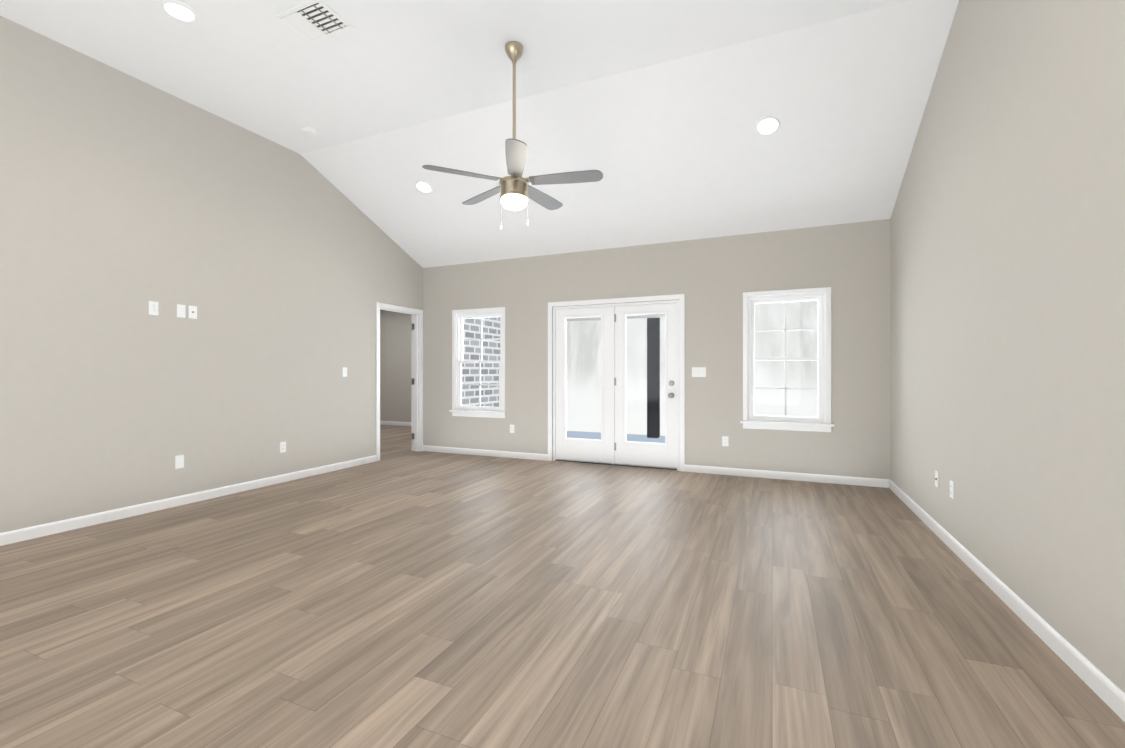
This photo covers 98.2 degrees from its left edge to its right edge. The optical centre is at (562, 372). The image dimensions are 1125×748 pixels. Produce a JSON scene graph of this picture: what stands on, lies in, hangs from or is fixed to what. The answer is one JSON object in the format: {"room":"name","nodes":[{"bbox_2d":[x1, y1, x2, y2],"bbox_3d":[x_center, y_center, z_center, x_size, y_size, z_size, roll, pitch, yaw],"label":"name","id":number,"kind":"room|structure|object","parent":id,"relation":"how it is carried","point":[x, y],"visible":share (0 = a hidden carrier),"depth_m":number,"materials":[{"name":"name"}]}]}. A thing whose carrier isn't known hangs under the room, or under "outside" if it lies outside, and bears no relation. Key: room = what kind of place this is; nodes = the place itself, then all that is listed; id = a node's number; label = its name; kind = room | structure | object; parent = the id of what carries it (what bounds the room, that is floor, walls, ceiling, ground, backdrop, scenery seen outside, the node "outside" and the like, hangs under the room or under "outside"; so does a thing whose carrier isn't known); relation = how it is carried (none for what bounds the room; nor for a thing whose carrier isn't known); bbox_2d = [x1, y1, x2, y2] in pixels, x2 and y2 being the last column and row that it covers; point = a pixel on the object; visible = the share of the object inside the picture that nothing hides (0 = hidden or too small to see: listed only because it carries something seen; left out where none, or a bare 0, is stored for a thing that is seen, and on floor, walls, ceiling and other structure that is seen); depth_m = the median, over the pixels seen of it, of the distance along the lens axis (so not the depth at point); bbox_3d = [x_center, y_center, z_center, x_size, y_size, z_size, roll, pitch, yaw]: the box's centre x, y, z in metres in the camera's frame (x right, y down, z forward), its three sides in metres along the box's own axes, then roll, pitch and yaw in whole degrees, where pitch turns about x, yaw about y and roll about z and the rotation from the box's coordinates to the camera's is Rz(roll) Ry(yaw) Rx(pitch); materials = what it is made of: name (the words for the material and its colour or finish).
{"room":"empty living room","nodes":[
{"label":"empty living room","id":0,"kind":"room"},
{"bbox_2d":[0,16,422,532],"bbox_3d":[-3.365,-0.700,4.542,0.140,3.750,11.530,0,0,23],"label":"wall","id":1,"kind":"structure","parent":0,"point":[125,198],"depth_m":4.17,"materials":[{"name":"beige paint"}]},
{"bbox_2d":[149,301,158,314],"bbox_3d":[-3.463,-0.545,4.129,0.009,0.115,0.070,0,0,23],"label":"electrical outlet plate","id":2,"kind":"object","parent":1,"relation":"attached to","point":[153,306],"depth_m":4.13,"materials":[{"name":"white plastic"}]},
{"bbox_2d":[175,455,183,468],"bbox_3d":[-3.385,0.789,4.309,0.007,0.115,0.070,0,0,23],"label":"electrical outlet plate","id":3,"kind":"object","parent":1,"relation":"attached to","point":[179,460],"depth_m":4.31,"materials":[{"name":"white plastic"}]},
{"bbox_2d":[177,304,185,317],"bbox_3d":[-3.380,-0.546,4.320,0.007,0.115,0.070,0,0,23],"label":"electrical outlet plate","id":4,"kind":"object","parent":1,"relation":"attached to","point":[181,313],"depth_m":4.32,"materials":[{"name":"white plastic"}]},
{"bbox_2d":[0,455,376,545],"bbox_3d":[-3.992,1.134,2.896,0.014,0.084,7.730,0,0,23],"label":"baseboard","id":5,"kind":"structure","parent":1,"relation":"attached to","point":[23,534],"depth_m":4.15,"materials":[{"name":"white wood"}]},
{"bbox_2d":[189,305,196,318],"bbox_3d":[-3.339,-0.546,4.406,0.016,0.115,0.070,0,0,23],"label":"electrical outlet plate","id":6,"kind":"object","parent":1,"relation":"attached to","point":[192,309],"depth_m":4.41,"materials":[{"name":"white plastic"}]},
{"bbox_2d":[280,441,285,452],"bbox_3d":[-2.993,0.800,5.219,0.009,0.115,0.070,0,0,23],"label":"electrical outlet plate","id":7,"kind":"object","parent":1,"relation":"attached to","point":[282,444],"depth_m":5.21,"materials":[{"name":"white plastic"}]},
{"bbox_2d":[342,367,346,376],"bbox_3d":[-2.661,-0.006,5.971,0.022,0.115,0.070,0,0,23],"label":"switch plate","id":8,"kind":"object","parent":1,"relation":"attached to","point":[344,370],"depth_m":5.97,"materials":[{"name":"white plastic"}]},
{"bbox_2d":[376,302,422,460],"bbox_3d":[-2.348,0.121,6.902,0.174,2.105,0.930,0,0,23],"label":"trim","id":9,"kind":"structure","parent":1,"relation":"attached to","point":[416,379],"depth_m":7.25,"materials":[{"name":"white wood"}]},
{"bbox_2d":[380,310,410,421],"bbox_3d":[-3.172,-0.248,10.660,4.350,2.840,0.140,0,0,23],"label":"wall","id":10,"kind":"structure","parent":0,"point":[395,366],"depth_m":10.80,"materials":[{"name":"beige paint"}]},
{"bbox_2d":[380,421,410,425],"bbox_3d":[-3.207,1.130,10.592,4.360,0.084,0.014,0,0,23],"label":"baseboard","id":11,"kind":"structure","parent":10,"relation":"attached to","point":[381,422],"depth_m":10.81,"materials":[{"name":"white wood"}]},
{"bbox_2d":[0,0,958,267],"bbox_3d":[-1.092,-2.023,2.161,5.960,1.042,8.960,0,0,23],"label":"ceiling","id":12,"kind":"structure","parent":0,"point":[654,112],"depth_m":4.12,"materials":[{"name":"white paint"}]},
{"bbox_2d":[161,0,197,21],"bbox_3d":[-2.566,-2.418,3.265,0.196,0.013,0.196,0,0,23],"label":"recessed light","id":13,"kind":"object","parent":12,"relation":"in","point":[179,10],"visible":1,"depth_m":3.25,"materials":[{"name":"white plastic"}]},
{"bbox_2d":[301,127,316,135],"bbox_3d":[-2.536,-2.406,4.874,0.136,0.038,0.136,0,0,23],"label":"smoke detector","id":14,"kind":"object","parent":12,"relation":"attached to","point":[309,131],"visible":1,"depth_m":4.84,"materials":[{"name":"white plastic"}]},
{"bbox_2d":[275,0,353,42],"bbox_3d":[-1.706,-2.419,3.362,0.400,0.010,0.300,0,0,23],"label":"ceiling vent","id":15,"kind":"object","parent":12,"relation":"in","point":[313,21],"visible":1,"depth_m":3.35,"materials":[{"name":"white plastic"}]},
{"bbox_2d":[415,181,432,192],"bbox_3d":[-1.591,-2.131,5.599,0.196,0.082,0.182,0,0,23],"label":"recessed light","id":16,"kind":"object","parent":12,"relation":"in","point":[424,186],"visible":1,"depth_m":5.59,"materials":[{"name":"white plastic"}]},
{"bbox_2d":[422,41,602,228],"bbox_3d":[-0.328,-1.745,3.659,1.267,1.359,1.247,0,0,23],"label":"ceiling fan","id":17,"kind":"object","parent":12,"relation":"hanging from","point":[515,190],"visible":1,"depth_m":3.56,"materials":[{"name":"silver metal"}]},
{"bbox_2d":[756,116,779,134],"bbox_3d":[1.763,-2.118,4.185,0.196,0.082,0.182,0,0,23],"label":"recessed light","id":18,"kind":"object","parent":12,"relation":"in","point":[767,125],"visible":1,"depth_m":4.18,"materials":[{"name":"white plastic"}]},
{"bbox_2d":[462,317,499,406],"bbox_3d":[-1.492,-0.377,8.614,0.064,3.500,2.568,0,0,23],"label":"stone veneer","id":19,"kind":"object","parent":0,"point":[489,324],"depth_m":8.66,"materials":[{"name":"grey brick"}]},
{"bbox_2d":[0,425,1124,747],"bbox_3d":[-2.649,1.175,4.234,10.700,0.001,11.530,0,0,23],"label":"floor","id":20,"kind":"structure","parent":0,"point":[400,593],"depth_m":2.28,"materials":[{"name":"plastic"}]},
{"bbox_2d":[423,219,889,479],"bbox_3d":[0.717,-0.206,6.179,6.060,2.760,0.150,0,0,23],"label":"wall","id":21,"kind":"structure","parent":0,"point":[713,279],"depth_m":5.66,"materials":[{"name":"beige paint"}]},
{"bbox_2d":[449,307,506,417],"bbox_3d":[-1.185,-0.137,6.947,0.936,1.539,0.151,0,0,23],"label":"window","id":22,"kind":"structure","parent":21,"relation":"in","point":[460,340],"depth_m":6.97,"materials":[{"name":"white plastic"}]},
{"bbox_2d":[423,445,547,460],"bbox_3d":[-1.140,1.132,6.891,2.061,0.084,0.014,0,0,23],"label":"baseboard","id":23,"kind":"structure","parent":21,"relation":"attached to","point":[520,455],"depth_m":6.85,"materials":[{"name":"white wood"}]},
{"bbox_2d":[510,425,513,432],"bbox_3d":[-0.692,0.774,6.701,0.070,0.115,0.009,0,0,23],"label":"electrical outlet plate","id":24,"kind":"object","parent":21,"relation":"attached to","point":[511,426],"depth_m":6.70,"materials":[{"name":"white plastic"}]},
{"bbox_2d":[553,300,678,470],"bbox_3d":[0.649,0.153,6.178,1.661,2.042,0.185,0,0,23],"label":"french door","id":25,"kind":"structure","parent":21,"relation":"in","point":[613,446],"depth_m":6.15,"materials":[{"name":"white wood"}]},
{"bbox_2d":[548,294,684,471],"bbox_3d":[0.627,0.122,6.127,1.787,2.105,0.017,0,0,23],"label":"door frame","id":26,"kind":"structure","parent":21,"relation":"attached to","point":[681,297],"depth_m":5.88,"materials":[{"name":"white wood"}]},
{"bbox_2d":[692,367,705,376],"bbox_3d":[1.596,-0.006,5.707,0.162,0.115,0.022,0,0,23],"label":"switch plate","id":27,"kind":"object","parent":21,"relation":"attached to","point":[698,371],"depth_m":5.71,"materials":[{"name":"white plastic"}]},
{"bbox_2d":[722,436,728,445],"bbox_3d":[1.870,0.789,5.596,0.070,0.115,0.009,0,0,23],"label":"electrical outlet plate","id":28,"kind":"object","parent":21,"relation":"attached to","point":[725,439],"depth_m":5.59,"materials":[{"name":"white plastic"}]},
{"bbox_2d":[685,464,887,487],"bbox_3d":[2.375,1.133,5.375,2.018,0.084,0.014,0,0,23],"label":"baseboard","id":29,"kind":"structure","parent":21,"relation":"attached to","point":[860,481],"depth_m":5.32,"materials":[{"name":"white wood"}]},
{"bbox_2d":[740,287,834,431],"bbox_3d":[2.460,-0.136,5.374,0.936,1.539,0.151,0,0,23],"label":"window","id":30,"kind":"structure","parent":21,"relation":"in","point":[820,357],"depth_m":5.36,"materials":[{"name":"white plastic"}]},
{"bbox_2d":[890,0,1124,692],"bbox_3d":[1.660,-0.699,0.893,0.140,3.750,8.810,0,0,23],"label":"wall","id":31,"kind":"structure","parent":0,"point":[1007,318],"depth_m":2.32,"materials":[{"name":"beige paint"}]},
{"bbox_2d":[935,470,938,487],"bbox_3d":[2.719,0.776,3.546,0.016,0.115,0.070,0,0,23],"label":"electrical outlet plate","id":32,"kind":"object","parent":31,"relation":"attached to","point":[936,472],"depth_m":3.54,"materials":[{"name":"white plastic"}]},
{"bbox_2d":[950,480,953,498],"bbox_3d":[2.596,0.780,3.251,0.009,0.115,0.070,0,0,23],"label":"electrical outlet plate","id":33,"kind":"object","parent":31,"relation":"attached to","point":[951,482],"depth_m":3.24,"materials":[{"name":"white plastic"}]},
{"bbox_2d":[888,479,1124,721],"bbox_3d":[1.617,1.134,0.989,0.014,0.084,8.670,0,0,23],"label":"baseboard","id":34,"kind":"structure","parent":31,"relation":"attached to","point":[1096,681],"depth_m":2.20,"materials":[{"name":"white wood"}]},
{"label":"outside","id":35,"kind":"structure","parent":0,"visible":0},
{"bbox_2d":[567,411,664,435],"bbox_3d":[6.250,1.296,2.546,18.900,0.001,22.000,0,0,23],"label":"ground","id":36,"kind":"structure","parent":35,"point":[632,422],"depth_m":12.10,"materials":[{"name":"white"}]},
{"bbox_2d":[567,431,664,442],"bbox_3d":[1.421,1.258,7.718,5.985,0.110,3.228,0,0,23],"label":"porch","id":37,"kind":"object","parent":36,"relation":"on","point":[597,435],"depth_m":9.02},
{"bbox_2d":[647,314,659,437],"bbox_3d":[1.686,-0.312,9.033,0.200,3.030,0.200,0,0,23],"label":"porch post","id":38,"kind":"object","parent":37,"relation":"on","point":[653,369],"depth_m":8.95,"materials":[{"name":"black"}]},
{"bbox_2d":[567,300,817,423],"bbox_3d":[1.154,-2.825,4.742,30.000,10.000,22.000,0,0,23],"label":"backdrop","id":39,"kind":"structure","parent":35,"point":[798,311],"depth_m":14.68,"materials":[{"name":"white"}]}
]}

